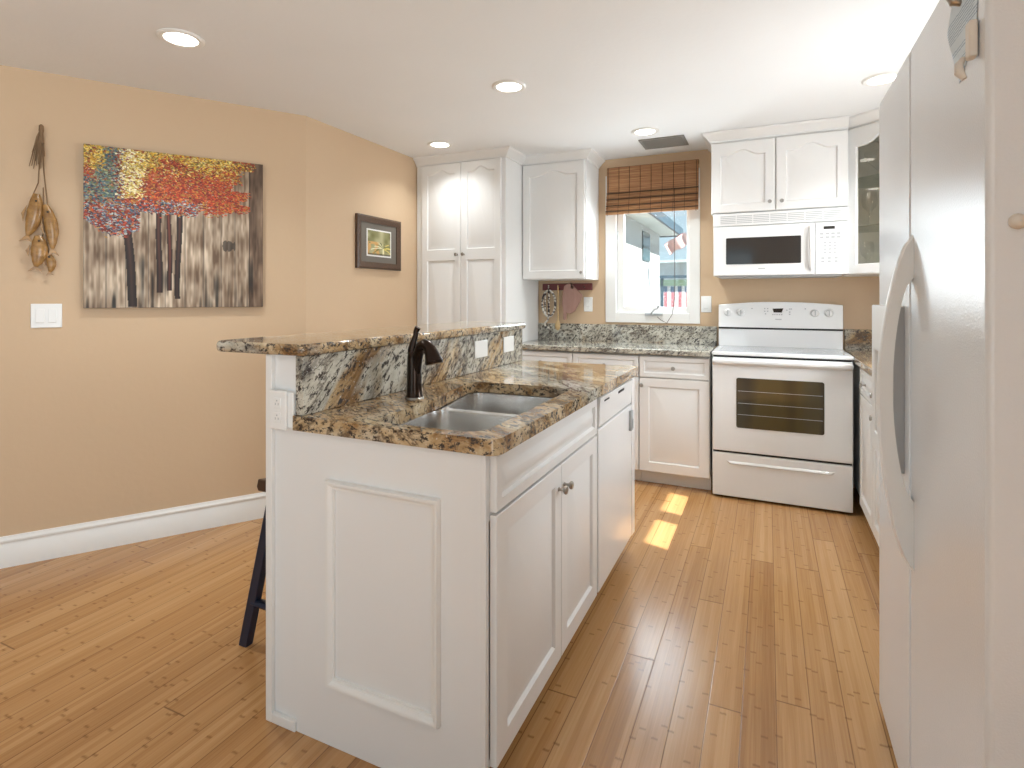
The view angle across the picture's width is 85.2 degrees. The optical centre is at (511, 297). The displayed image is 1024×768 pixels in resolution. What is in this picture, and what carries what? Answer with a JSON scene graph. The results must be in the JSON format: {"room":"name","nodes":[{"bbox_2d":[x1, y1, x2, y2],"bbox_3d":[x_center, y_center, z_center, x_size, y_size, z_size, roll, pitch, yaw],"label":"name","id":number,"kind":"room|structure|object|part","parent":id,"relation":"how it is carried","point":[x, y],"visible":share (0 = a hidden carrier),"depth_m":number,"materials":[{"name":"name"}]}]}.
{"room":"kitchen","nodes":[
{"label":"kitchen","id":0,"kind":"room"},
{"bbox_2d":[0,65,305,536],"bbox_3d":[-3.991,0.085,1.635,6.462,2.330,0.122,0,0,-32],"label":"wall","id":1,"kind":"structure","parent":0,"point":[105,413],"depth_m":2.82,"materials":[{"name":"beige paint"}]},
{"bbox_2d":[19,124,58,274],"bbox_3d":[-2.232,-0.467,2.636,0.149,0.721,0.055,0,0,-18],"label":"fish ornament","id":2,"kind":"object","parent":1,"relation":"hanging from","point":[36,209],"visible":1,"depth_m":2.63,"materials":[{"name":"brown wood"}]},
{"bbox_3d":[-2.237,-0.511,2.645,0.071,0.633,0.034,0,0,-32],"label":"cord","id":3,"kind":"part","parent":2,"relation":"part of","materials":[{"name":"brown fabric"}]},
{"bbox_2d":[31,304,61,327],"bbox_3d":[-2.227,0.085,2.664,0.117,0.115,0.012,0,0,-32],"label":"light switch","id":4,"kind":"object","parent":1,"relation":"attached to","point":[42,315],"visible":1,"depth_m":2.66,"materials":[{"name":"white plastic"}]},
{"bbox_2d":[0,492,265,568],"bbox_3d":[-3.954,1.179,1.576,6.462,0.143,0.016,0,0,-32],"label":"baseboard","id":5,"kind":"structure","parent":1,"relation":"attached to","point":[46,544],"depth_m":2.82,"materials":[{"name":"white paint"}]},
{"bbox_2d":[83,144,262,307],"bbox_3d":[-1.758,-0.352,2.946,0.808,0.804,0.034,0,0,-32],"label":"tree painting","id":6,"kind":"object","parent":1,"relation":"attached to","point":[161,230],"visible":1,"depth_m":2.90,"materials":[{"name":"multicoloured paint"}]},
{"bbox_2d":[306,116,416,332],"bbox_3d":[-0.880,0.085,4.191,0.120,2.330,1.900,0,0,25],"label":"wall","id":7,"kind":"structure","parent":0,"point":[348,174],"depth_m":3.67,"materials":[{"name":"beige paint"}]},
{"bbox_2d":[355,213,400,270],"bbox_3d":[-0.928,-0.382,3.910,0.026,0.362,0.484,0,0,25],"label":"framed picture","id":8,"kind":"object","parent":7,"relation":"attached to","point":[377,240],"visible":1,"depth_m":3.89,"materials":[{"name":"brown wood"}]},
{"bbox_2d":[368,230,389,256],"bbox_3d":[-0.931,-0.382,3.911,0.001,0.168,0.250,0,0,25],"label":"print","id":9,"kind":"object","parent":8,"relation":"attached to","point":[378,242],"depth_m":3.90},
{"bbox_2d":[0,471,897,767],"bbox_3d":[-2.304,1.280,1.692,8.200,0.060,7.750,0,0,25],"label":"floor","id":10,"kind":"structure","parent":0,"point":[725,631],"depth_m":1.94,"materials":[{"name":"brown wood"}]},
{"bbox_2d":[239,478,265,647],"bbox_3d":[-0.729,0.945,2.118,0.370,0.609,0.420,0,0,25],"label":"bar stool","id":11,"kind":"object","parent":10,"relation":"on","point":[254,601],"visible":0.11,"depth_m":2.00,"materials":[{"name":"black wood"}]},
{"bbox_3d":[-0.700,0.673,2.105,0.264,0.064,0.410,0,0,25],"label":"seat","id":12,"kind":"part","parent":11,"relation":"part of","materials":[{"name":"brown wood"}]},
{"bbox_2d":[266,354,296,731],"bbox_3d":[-0.350,0.709,2.337,0.116,1.083,1.566,0,0,25],"label":"wall","id":13,"kind":"structure","parent":10,"relation":"on","point":[281,445],"depth_m":1.64,"materials":[{"name":"white paint"}]},
{"bbox_2d":[270,390,295,430],"bbox_3d":[-0.665,0.325,1.619,0.084,0.114,0.029,0,0,25],"label":"outlet box","id":14,"kind":"object","parent":13,"relation":"attached to","point":[282,403],"visible":0.96,"depth_m":1.61,"materials":[{"name":"white plastic"}]},
{"bbox_2d":[274,412,280,422],"bbox_3d":[-0.679,0.346,1.612,0.027,0.030,0.003,0,0,25],"label":"socket","id":15,"kind":"object","parent":14,"relation":"attached to","point":[277,415],"depth_m":1.61,"materials":[{"name":"white plastic"}]},
{"bbox_2d":[274,398,280,408],"bbox_3d":[-0.679,0.304,1.612,0.027,0.030,0.003,0,0,25],"label":"socket","id":16,"kind":"object","parent":14,"relation":"attached to","point":[277,401],"depth_m":1.61,"materials":[{"name":"white plastic"}]},
{"bbox_3d":[-0.677,0.325,1.617,0.064,0.114,0.008,0,0,25],"label":"plate","id":17,"kind":"part","parent":14,"relation":"part of","materials":[{"name":"white plastic"}]},
{"bbox_2d":[217,321,525,355],"bbox_3d":[-0.429,0.149,2.373,0.382,0.034,1.605,0,0,25],"label":"countertop","id":18,"kind":"structure","parent":13,"relation":"on","point":[306,344],"depth_m":1.86,"materials":[{"name":"stone"}]},
{"bbox_2d":[296,329,521,415],"bbox_3d":[-0.283,0.252,2.307,0.030,0.170,1.564,0,0,25],"label":"backsplash","id":19,"kind":"structure","parent":13,"relation":"attached to","point":[325,381],"depth_m":1.89,"materials":[{"name":"stone"}]},
{"bbox_2d":[474,340,487,358],"bbox_3d":[-0.142,0.235,2.569,0.006,0.078,0.125,0,0,25],"label":"outlet","id":20,"kind":"object","parent":19,"relation":"attached to","point":[480,347],"visible":1,"depth_m":2.56,"materials":[{"name":"white plastic"}]},
{"bbox_2d":[503,336,513,352],"bbox_3d":[-0.017,0.235,2.842,0.006,0.078,0.120,0,0,25],"label":"outlet","id":21,"kind":"object","parent":19,"relation":"attached to","point":[508,342],"visible":1,"depth_m":2.83,"materials":[{"name":"white plastic"}]},
{"bbox_2d":[297,399,596,767],"bbox_3d":[-0.135,0.815,1.871,0.664,0.871,0.922,0,0,25],"label":"base cabinet","id":22,"kind":"object","parent":10,"relation":"on","point":[440,593],"visible":0.94,"depth_m":1.49,"materials":[{"name":"white paint"}]},
{"bbox_3d":[-0.350,0.791,1.472,0.367,0.573,0.017,0,0,25],"label":"panel molding","id":23,"kind":"part","parent":22,"relation":"part of","materials":[{"name":"white paint"}]},
{"bbox_3d":[-0.339,0.815,1.484,0.616,0.871,0.022,0,0,25],"label":"panel","id":24,"kind":"part","parent":22,"relation":"part of","materials":[{"name":"white paint"}]},
{"bbox_2d":[293,360,637,455],"bbox_3d":[-0.001,0.358,2.176,0.652,0.040,1.586,0,0,25],"label":"countertop","id":25,"kind":"structure","parent":22,"relation":"on","point":[570,386],"depth_m":1.74,"materials":[{"name":"stone"}]},
{"bbox_2d":[405,326,442,398],"bbox_3d":[-0.294,0.216,1.854,0.161,0.243,0.066,0,0,42],"label":"faucet","id":26,"kind":"object","parent":25,"relation":"on","point":[416,352],"visible":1,"depth_m":1.86,"materials":[{"name":"brown metal"}]},
{"bbox_3d":[-0.332,0.148,1.886,0.047,0.106,0.028,0,0,25],"label":"lever","id":27,"kind":"part","parent":26,"relation":"part of","materials":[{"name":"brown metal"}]},
{"bbox_3d":[-0.297,0.207,1.855,0.106,0.144,0.041,0,0,37],"label":"spout","id":28,"kind":"part","parent":26,"relation":"part of","materials":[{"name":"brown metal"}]},
{"bbox_2d":[402,392,551,430],"bbox_3d":[-0.124,0.482,1.828,0.488,0.200,0.802,0,0,25],"label":"sink","id":29,"kind":"object","parent":25,"relation":"in","point":[474,411],"visible":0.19,"depth_m":1.89,"materials":[{"name":"silver metal"}]},
{"bbox_3d":[-0.164,0.467,1.648,0.373,0.170,0.406,0,0,25],"label":"bowl","id":30,"kind":"part","parent":29,"relation":"part of","materials":[{"name":"silver metal"}]},
{"bbox_3d":[-0.025,0.482,2.022,0.424,0.200,0.326,0,0,25],"label":"bowl","id":31,"kind":"part","parent":29,"relation":"part of","materials":[{"name":"silver metal"}]},
{"bbox_3d":[0.052,0.843,1.577,0.020,0.618,0.466,0,0,25],"label":"door","id":32,"kind":"part","parent":22,"relation":"part of","materials":[{"name":"white paint"}]},
{"bbox_3d":[0.138,0.457,1.765,0.020,0.138,0.878,0,0,25],"label":"drawer","id":33,"kind":"part","parent":22,"relation":"part of","materials":[{"name":"white paint"}]},
{"bbox_3d":[0.161,0.605,1.756,0.030,0.027,0.027,0,0,25],"label":"knob","id":34,"kind":"part","parent":22,"relation":"part of","materials":[{"name":"silver metal"}]},
{"bbox_3d":[0.183,0.605,1.804,0.030,0.027,0.027,0,0,25],"label":"knob","id":35,"kind":"part","parent":22,"relation":"part of","materials":[{"name":"silver metal"}]},
{"bbox_3d":[0.236,0.843,1.978,0.020,0.618,0.409,0,0,25],"label":"door","id":36,"kind":"part","parent":22,"relation":"part of","materials":[{"name":"white paint"}]},
{"bbox_2d":[413,146,538,341],"bbox_3d":[-0.247,0.085,4.433,0.819,2.330,0.687,0,0,25],"label":"pantry cabinet","id":37,"kind":"object","parent":10,"relation":"on","point":[470,203],"visible":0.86,"depth_m":4.16,"materials":[{"name":"white paint"}]},
{"bbox_3d":[-0.537,0.069,4.236,0.345,2.162,0.020,0,0,25],"label":"door","id":38,"kind":"part","parent":37,"relation":"part of","materials":[{"name":"white paint"}]},
{"bbox_3d":[-0.254,-1.049,4.418,0.819,0.062,0.654,0,0,25],"label":"crown molding","id":39,"kind":"part","parent":37,"relation":"part of","materials":[{"name":"white paint"}]},
{"bbox_3d":[-0.228,0.069,4.094,0.330,2.162,0.020,0,0,25],"label":"door","id":40,"kind":"part","parent":37,"relation":"part of","materials":[{"name":"white paint"}]},
{"bbox_2d":[522,349,572,362],"bbox_3d":[0.317,0.816,4.245,0.466,0.868,0.558,0,0,25],"label":"base cabinet","id":41,"kind":"object","parent":10,"relation":"on","point":[530,355],"visible":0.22,"depth_m":4.00,"materials":[{"name":"white paint"}]},
{"bbox_2d":[573,352,641,480],"bbox_3d":[0.741,0.816,4.050,0.464,0.868,0.558,0,0,25],"label":"base cabinet","id":42,"kind":"object","parent":10,"relation":"on","point":[578,357],"visible":0.25,"depth_m":3.77,"materials":[{"name":"white paint"}]},
{"bbox_3d":[0.641,0.457,3.832,0.458,0.137,0.020,0,0,25],"label":"drawer","id":43,"kind":"part","parent":42,"relation":"part of","materials":[{"name":"white paint"}]},
{"bbox_3d":[0.641,0.841,3.832,0.458,0.618,0.020,0,0,25],"label":"door","id":44,"kind":"part","parent":42,"relation":"part of","materials":[{"name":"white paint"}]},
{"bbox_2d":[595,379,633,591],"bbox_3d":[0.185,0.816,2.563,0.640,0.868,0.588,0,0,25],"label":"dishwasher","id":45,"kind":"object","parent":10,"relation":"on","point":[615,421],"visible":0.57,"depth_m":2.38,"materials":[{"name":"white metal"}]},
{"bbox_3d":[0.454,0.447,2.445,0.028,0.121,0.570,0,0,25],"label":"control panel","id":46,"kind":"part","parent":45,"relation":"part of","materials":[{"name":"white plastic"}]},
{"bbox_2d":[630,377,634,534],"bbox_3d":[0.307,0.815,2.865,0.634,0.870,0.057,0,0,25],"label":"cabinet filler","id":47,"kind":"object","parent":10,"relation":"on","point":[632,403],"visible":0.12,"depth_m":2.73,"materials":[{"name":"white paint"}]},
{"bbox_2d":[639,354,712,489],"bbox_3d":[1.157,0.816,3.858,0.448,0.868,0.558,0,0,25],"label":"base cabinet","id":48,"kind":"object","parent":10,"relation":"on","point":[676,392],"visible":0.94,"depth_m":3.64,"materials":[{"name":"white paint"}]},
{"bbox_2d":[522,339,716,356],"bbox_3d":[0.731,0.356,4.046,1.384,0.038,0.533,0,0,25],"label":"countertop","id":49,"kind":"structure","parent":48,"relation":"on","point":[692,350],"depth_m":3.87,"materials":[{"name":"grey stone"}]},
{"bbox_3d":[1.057,0.457,3.641,0.442,0.137,0.020,0,0,25],"label":"drawer","id":50,"kind":"part","parent":48,"relation":"part of","materials":[{"name":"white paint"}]},
{"bbox_2d":[712,302,853,512],"bbox_3d":[1.711,0.630,3.571,0.770,1.209,0.555,0,0,25],"label":"stove","id":51,"kind":"object","parent":10,"relation":"on","point":[783,373],"visible":1,"depth_m":3.38,"materials":[{"name":"white metal"}]},
{"bbox_3d":[1.814,0.276,3.797,0.758,0.121,0.045,0,0,25],"label":"panel","id":52,"kind":"part","parent":51,"relation":"part of","materials":[{"name":"white metal"}]},
{"bbox_3d":[1.605,1.022,3.349,0.591,0.018,0.008,0,0,25],"label":"drawer pull","id":53,"kind":"part","parent":51,"relation":"part of","materials":[{"name":"white metal"}]},
{"bbox_3d":[1.809,0.115,3.786,0.758,0.177,0.068,0,0,25],"label":"control panel","id":54,"kind":"part","parent":51,"relation":"part of","materials":[{"name":"white metal"}]},
{"bbox_3d":[1.614,0.661,3.361,0.762,0.583,0.028,0,0,25],"label":"oven door","id":55,"kind":"part","parent":51,"relation":"part of","materials":[{"name":"white metal"}]},
{"bbox_3d":[1.602,0.397,3.334,0.758,0.042,0.032,0,0,25],"label":"oven handle","id":56,"kind":"part","parent":51,"relation":"part of","materials":[{"name":"white metal"}]},
{"bbox_3d":[1.615,1.101,3.362,0.762,0.268,0.025,0,0,25],"label":"drawer","id":57,"kind":"part","parent":51,"relation":"part of","materials":[{"name":"white metal"}]},
{"bbox_2d":[712,345,853,359],"bbox_3d":[1.717,0.346,3.585,0.770,0.021,0.525,0,0,25],"label":"cooktop","id":58,"kind":"object","parent":51,"relation":"in","point":[738,352],"depth_m":3.46,"materials":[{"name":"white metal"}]},
{"bbox_2d":[853,361,860,495],"bbox_3d":[2.364,0.816,3.266,0.598,0.868,0.626,0,0,25],"label":"cabinet filler","id":59,"kind":"object","parent":10,"relation":"on","point":[856,371],"visible":0.02,"depth_m":3.36,"materials":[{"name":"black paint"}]},
{"bbox_2d":[845,349,871,375],"bbox_3d":[2.000,0.356,2.538,0.621,0.038,2.213,0,0,25],"label":"countertop","id":60,"kind":"structure","parent":59,"relation":"on","point":[862,358],"depth_m":3.11,"materials":[{"name":"stone"}]},
{"bbox_2d":[859,368,872,531],"bbox_3d":[2.123,0.816,2.795,0.653,0.868,0.428,0,0,25],"label":"base cabinet","id":61,"kind":"object","parent":10,"relation":"on","point":[865,385],"visible":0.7,"depth_m":2.90,"materials":[{"name":"white paint"}]},
{"bbox_3d":[1.862,0.457,2.915,0.020,0.137,0.422,0,0,25],"label":"drawer","id":62,"kind":"part","parent":61,"relation":"part of","materials":[{"name":"white paint"}]},
{"bbox_2d":[869,393,878,545],"bbox_3d":[1.983,0.816,2.491,0.653,0.868,0.238,0,0,25],"label":"base cabinet","id":63,"kind":"object","parent":10,"relation":"on","point":[875,453],"visible":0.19,"depth_m":2.63,"materials":[{"name":"white paint"}]},
{"bbox_3d":[1.722,0.841,2.610,0.020,0.618,0.232,0,0,25],"label":"door","id":64,"kind":"part","parent":63,"relation":"part of","materials":[{"name":"white paint"}]},
{"bbox_2d":[872,0,1023,767],"bbox_3d":[1.240,0.329,1.134,0.833,1.843,0.923,0,0,25],"label":"refrigerator","id":65,"kind":"object","parent":10,"relation":"on","point":[948,318],"visible":0.99,"depth_m":1.00,"materials":[{"name":"white metal"}]},
{"bbox_3d":[0.908,0.245,1.319,0.074,0.785,0.032,0,0,25],"label":"handle","id":66,"kind":"part","parent":65,"relation":"part of","materials":[{"name":"white plastic"}]},
{"bbox_3d":[1.063,0.318,1.499,0.066,1.821,0.408,0,0,25],"label":"freezer door","id":67,"kind":"part","parent":65,"relation":"part of","materials":[{"name":"white metal"}]},
{"bbox_3d":[0.964,0.229,1.389,0.023,0.412,0.012,0,0,25],"label":"trim","id":68,"kind":"part","parent":65,"relation":"part of","materials":[{"name":"grey plastic"}]},
{"bbox_2d":[946,0,961,6],"bbox_3d":[0.773,-0.531,0.976,0.028,0.042,0.020,0,0,25],"label":"magnet","id":69,"kind":"object","parent":65,"relation":"attached to","point":[956,3],"visible":1,"depth_m":0.97,"materials":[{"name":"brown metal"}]},
{"bbox_2d":[947,0,976,82],"bbox_3d":[0.781,-0.479,0.968,0.001,0.205,0.172,0,0,25],"label":"note","id":70,"kind":"object","parent":65,"relation":"attached to","point":[960,16],"visible":0.82,"depth_m":0.98,"materials":[{"name":"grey paper"}]},
{"bbox_2d":[954,19,977,80],"bbox_3d":[0.738,-0.400,0.909,0.029,0.094,0.032,0,0,25],"label":"clip","id":71,"kind":"object","parent":65,"relation":"attached to","point":[971,28],"visible":1,"depth_m":0.90,"materials":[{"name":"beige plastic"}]},
{"bbox_3d":[0.735,-0.375,0.913,0.017,0.045,0.028,0,0,38],"label":"clip lever","id":72,"kind":"part","parent":71,"relation":"part of","materials":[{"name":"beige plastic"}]},
{"bbox_2d":[1008,213,1023,228],"bbox_3d":[0.763,-0.116,0.838,0.024,0.024,0.014,0,0,25],"label":"magnet","id":73,"kind":"object","parent":65,"relation":"attached to","point":[1014,221],"visible":1,"depth_m":0.84,"materials":[{"name":"beige plastic"}]},
{"bbox_2d":[0,0,939,159],"bbox_3d":[-2.304,-1.130,1.692,8.200,0.100,7.750,0,0,25],"label":"ceiling","id":74,"kind":"structure","parent":0,"point":[401,76],"depth_m":2.53,"materials":[{"name":"paint"}]},
{"bbox_2d":[156,28,204,48],"bbox_3d":[-1.376,-1.076,2.317,0.176,0.008,0.176,0,0,25],"label":"recessed light","id":75,"kind":"object","parent":74,"relation":"in","point":[180,38],"visible":1,"depth_m":2.31,"materials":[{"name":"white paint"}]},
{"bbox_2d":[427,141,451,148],"bbox_3d":[-0.507,-1.076,3.914,0.176,0.008,0.176,0,0,25],"label":"recessed light","id":76,"kind":"object","parent":74,"relation":"in","point":[434,144],"visible":1,"depth_m":3.90,"materials":[{"name":"white paint"}]},
{"bbox_2d":[492,79,525,93],"bbox_3d":[-0.015,-1.076,2.841,0.176,0.008,0.176,0,0,25],"label":"recessed light","id":77,"kind":"object","parent":74,"relation":"in","point":[509,86],"visible":1,"depth_m":2.83,"materials":[{"name":"white paint"}]},
{"bbox_2d":[631,127,658,135],"bbox_3d":[0.862,-1.076,3.610,0.176,0.008,0.176,0,0,25],"label":"recessed light","id":78,"kind":"object","parent":74,"relation":"in","point":[645,131],"visible":1,"depth_m":3.60,"materials":[{"name":"white paint"}]},
{"bbox_2d":[638,135,688,149],"bbox_3d":[1.050,-1.074,3.853,0.300,0.012,0.250,0,0,25],"label":"ceiling vent","id":79,"kind":"object","parent":74,"relation":"in","point":[678,140],"visible":1,"depth_m":3.83,"materials":[{"name":"grey metal"}]},
{"bbox_2d":[861,72,897,86],"bbox_3d":[1.825,-1.076,2.744,0.176,0.008,0.176,0,0,25],"label":"recessed light","id":80,"kind":"object","parent":74,"relation":"in","point":[885,78],"visible":0.78,"depth_m":2.74,"materials":[{"name":"white paint"}]},
{"bbox_2d":[539,149,878,487],"bbox_3d":[1.172,0.085,4.227,3.580,2.330,0.120,0,0,25],"label":"wall","id":81,"kind":"structure","parent":0,"point":[857,295],"depth_m":4.04,"materials":[{"name":"beige paint"}]},
{"bbox_2d":[523,148,604,280],"bbox_3d":[0.397,-0.610,4.304,0.561,0.940,0.382,0,0,25],"label":"upper cabinet","id":82,"kind":"object","parent":81,"relation":"attached to","point":[561,189],"visible":1,"depth_m":4.17,"materials":[{"name":"white paint"}]},
{"bbox_3d":[0.308,-0.578,4.184,0.491,0.869,0.020,0,0,25],"label":"door","id":83,"kind":"part","parent":82,"relation":"part of","materials":[{"name":"white paint"}]},
{"bbox_3d":[0.398,-1.049,4.303,0.559,0.062,0.380,0,0,25],"label":"crown molding","id":84,"kind":"part","parent":82,"relation":"part of","materials":[{"name":"white paint"}]},
{"bbox_2d":[543,283,592,289],"bbox_3d":[0.437,-0.089,4.471,0.420,0.055,0.049,0,0,25],"label":"utensil rack","id":85,"kind":"object","parent":81,"relation":"attached to","point":[579,286],"visible":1,"depth_m":4.45,"materials":[{"name":"red wood"}]},
{"bbox_2d":[541,285,555,328],"bbox_3d":[0.299,0.074,4.517,0.130,0.355,0.024,0,0,25],"label":"utensil","id":86,"kind":"object","parent":85,"relation":"hanging from","point":[548,290],"visible":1,"depth_m":4.51,"materials":[{"name":"silver metal"}]},
{"bbox_2d":[555,285,559,329],"bbox_3d":[0.366,0.079,4.480,0.048,0.363,0.022,0,0,25],"label":"wooden spoon","id":87,"kind":"object","parent":85,"relation":"hanging from","point":[557,323],"visible":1,"depth_m":4.48,"materials":[{"name":"brown wood"}]},
{"bbox_2d":[562,283,581,319],"bbox_3d":[0.480,0.026,4.441,0.166,0.302,0.016,0,0,25],"label":"cutting board","id":88,"kind":"object","parent":85,"relation":"hanging from","point":[572,297],"visible":1,"depth_m":4.44,"materials":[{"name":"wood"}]},
{"bbox_2d":[584,297,592,311],"bbox_3d":[0.604,0.050,4.417,0.072,0.115,0.009,0,0,25],"label":"outlet","id":89,"kind":"object","parent":81,"relation":"attached to","point":[588,301],"visible":1,"depth_m":4.41,"materials":[{"name":"white plastic"}]},
{"bbox_2d":[538,323,716,344],"bbox_3d":[0.846,0.290,4.298,1.384,0.170,0.020,0,0,25],"label":"backsplash","id":90,"kind":"structure","parent":81,"relation":"attached to","point":[703,335],"depth_m":4.25,"materials":[{"name":"grey stone"}]},
{"bbox_2d":[606,168,699,323],"bbox_3d":[1.061,-0.381,4.229,0.702,1.138,0.168,0,0,25],"label":"window","id":91,"kind":"structure","parent":81,"relation":"in","point":[615,224],"depth_m":4.28,"materials":[{"name":"white paint"}]},
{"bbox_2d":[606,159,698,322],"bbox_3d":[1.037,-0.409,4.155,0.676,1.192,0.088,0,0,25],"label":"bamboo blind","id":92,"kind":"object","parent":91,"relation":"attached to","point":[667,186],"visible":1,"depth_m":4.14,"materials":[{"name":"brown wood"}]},
{"bbox_3d":[1.031,-0.812,4.142,0.652,0.372,0.043,0,0,25],"label":"binding cord","id":93,"kind":"part","parent":92,"relation":"part of","materials":[{"name":"brown wood"}]},
{"bbox_3d":[1.137,-0.307,4.099,0.141,0.987,0.029,0,0,43],"label":"pull cord","id":94,"kind":"part","parent":92,"relation":"part of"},
{"bbox_3d":[1.079,-0.367,4.258,0.541,0.961,0.040,0,0,25],"label":"sash","id":95,"kind":"part","parent":91,"relation":"part of","materials":[{"name":"white paint"}]},
{"bbox_2d":[701,296,710,311],"bbox_3d":[1.410,0.045,4.045,0.072,0.118,0.010,0,0,25],"label":"outlet","id":96,"kind":"object","parent":81,"relation":"attached to","point":[705,300],"visible":1,"depth_m":4.04,"materials":[{"name":"white plastic"}]},
{"bbox_2d":[702,116,849,215],"bbox_3d":[1.710,-0.814,3.668,0.832,0.528,0.442,0,0,25],"label":"upper cabinet","id":97,"kind":"object","parent":81,"relation":"attached to","point":[800,165],"visible":0.98,"depth_m":3.48,"materials":[{"name":"white paint"}]},
{"bbox_3d":[1.481,-0.779,3.578,0.377,0.452,0.020,0,0,25],"label":"door","id":98,"kind":"part","parent":97,"relation":"part of","materials":[{"name":"white paint"}]},
{"bbox_3d":[1.710,-1.047,3.667,0.832,0.062,0.440,0,0,25],"label":"crown molding","id":99,"kind":"part","parent":97,"relation":"part of","materials":[{"name":"white paint"}]},
{"bbox_2d":[713,207,847,278],"bbox_3d":[1.737,-0.339,3.648,0.762,0.418,0.456,0,0,25],"label":"microwave","id":100,"kind":"object","parent":97,"relation":"attached to","point":[804,243],"visible":1,"depth_m":3.48,"materials":[{"name":"white plastic"}]},
{"bbox_3d":[1.587,-0.302,3.531,0.583,0.316,0.028,0,0,25],"label":"door","id":101,"kind":"part","parent":100,"relation":"part of","materials":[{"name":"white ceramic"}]},
{"bbox_3d":[1.667,-0.505,3.496,0.762,0.080,0.025,0,0,25],"label":"vent panel","id":102,"kind":"part","parent":100,"relation":"part of","materials":[{"name":"white plastic"}]},
{"bbox_3d":[1.746,-0.137,3.666,0.702,0.014,0.310,0,0,25],"label":"under panel","id":103,"kind":"part","parent":100,"relation":"part of","materials":[{"name":"grey plastic"}]},
{"bbox_3d":[1.818,-0.302,3.389,0.020,0.279,0.052,0,0,25],"label":"handle","id":104,"kind":"part","parent":100,"relation":"part of","materials":[{"name":"white plastic"}]},
{"bbox_3d":[1.934,-0.302,3.373,0.174,0.316,0.026,0,0,25],"label":"control panel","id":105,"kind":"part","parent":100,"relation":"part of","materials":[{"name":"white plastic"}]},
{"bbox_3d":[1.835,-0.779,3.416,0.389,0.452,0.020,0,0,25],"label":"door","id":106,"kind":"part","parent":97,"relation":"part of","materials":[{"name":"white paint"}]},
{"bbox_2d":[844,329,871,350],"bbox_3d":[2.020,0.290,2.541,0.630,0.170,2.234,0,0,25],"label":"backsplash","id":107,"kind":"structure","parent":81,"relation":"attached to","point":[854,339],"depth_m":3.64,"materials":[{"name":"stone"}]},
{"bbox_3d":[1.335,0.085,0.151,0.120,2.330,7.390,0,0,25],"label":"wall","id":108,"kind":"structure","parent":0,"visible":0},
{"bbox_2d":[841,107,878,276],"bbox_3d":[2.308,-0.610,3.236,0.683,0.940,0.726,0,0,25],"label":"upper cabinet","id":109,"kind":"object","parent":108,"relation":"attached to","point":[863,130],"visible":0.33,"depth_m":3.36,"materials":[{"name":"white paint"}]},
{"bbox_3d":[2.191,-1.049,3.036,0.196,0.062,0.766,0,0,-38],"label":"crown molding","id":110,"kind":"part","parent":109,"relation":"part of","materials":[{"name":"white paint"}]},
{"bbox_2d":[858,223,878,232],"bbox_3d":[2.338,-0.429,3.255,0.606,0.008,0.628,0,0,25],"label":"shelf","id":111,"kind":"object","parent":109,"relation":"attached to","point":[872,228],"depth_m":3.41,"materials":[{"name":"clear glass"}]},
{"label":"outside","id":112,"kind":"structure","parent":0,"visible":0},
{"bbox_3d":[13.489,1.450,29.349,60.000,0.100,55.400,0,0,25],"label":"ground","id":113,"kind":"structure","parent":112,"visible":0},
{"bbox_2d":[619,212,682,312],"bbox_3d":[-0.274,-0.300,8.419,4.670,3.400,6.370,0,0,25],"label":"house","id":114,"kind":"structure","parent":113,"relation":"on","point":[643,231],"depth_m":8.72,"materials":[{"name":"white paint"}]},
{"bbox_2d":[659,275,686,306],"bbox_3d":[4.240,0.440,12.579,1.800,1.920,0.100,0,0,25],"label":"striped awning","id":115,"kind":"object","parent":113,"relation":"on","point":[666,286],"visible":0.13,"depth_m":12.81,"materials":[{"name":"fabric"}]},
{"bbox_2d":[660,286,686,306],"bbox_3d":[4.240,0.480,12.579,1.740,1.500,0.001,0,0,25],"label":"striped curtain","id":116,"kind":"object","parent":115,"relation":"hanging from","point":[680,291],"depth_m":12.80,"materials":[{"name":"multicoloured fabric"}]},
{"bbox_2d":[659,259,686,306],"bbox_3d":[10.023,-0.025,21.807,12.600,2.850,4.600,0,0,25],"label":"house","id":117,"kind":"structure","parent":113,"relation":"on","point":[666,267],"depth_m":21.33,"materials":[{"name":"white paint"}]},
{"bbox_2d":[665,232,686,254],"bbox_3d":[2.706,0.125,8.881,0.537,2.550,0.060,0,0,25],"label":"flag","id":118,"kind":"object","parent":113,"relation":"on","point":[681,240],"visible":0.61,"depth_m":8.90,"materials":[{"name":"white fabric"}]}
]}

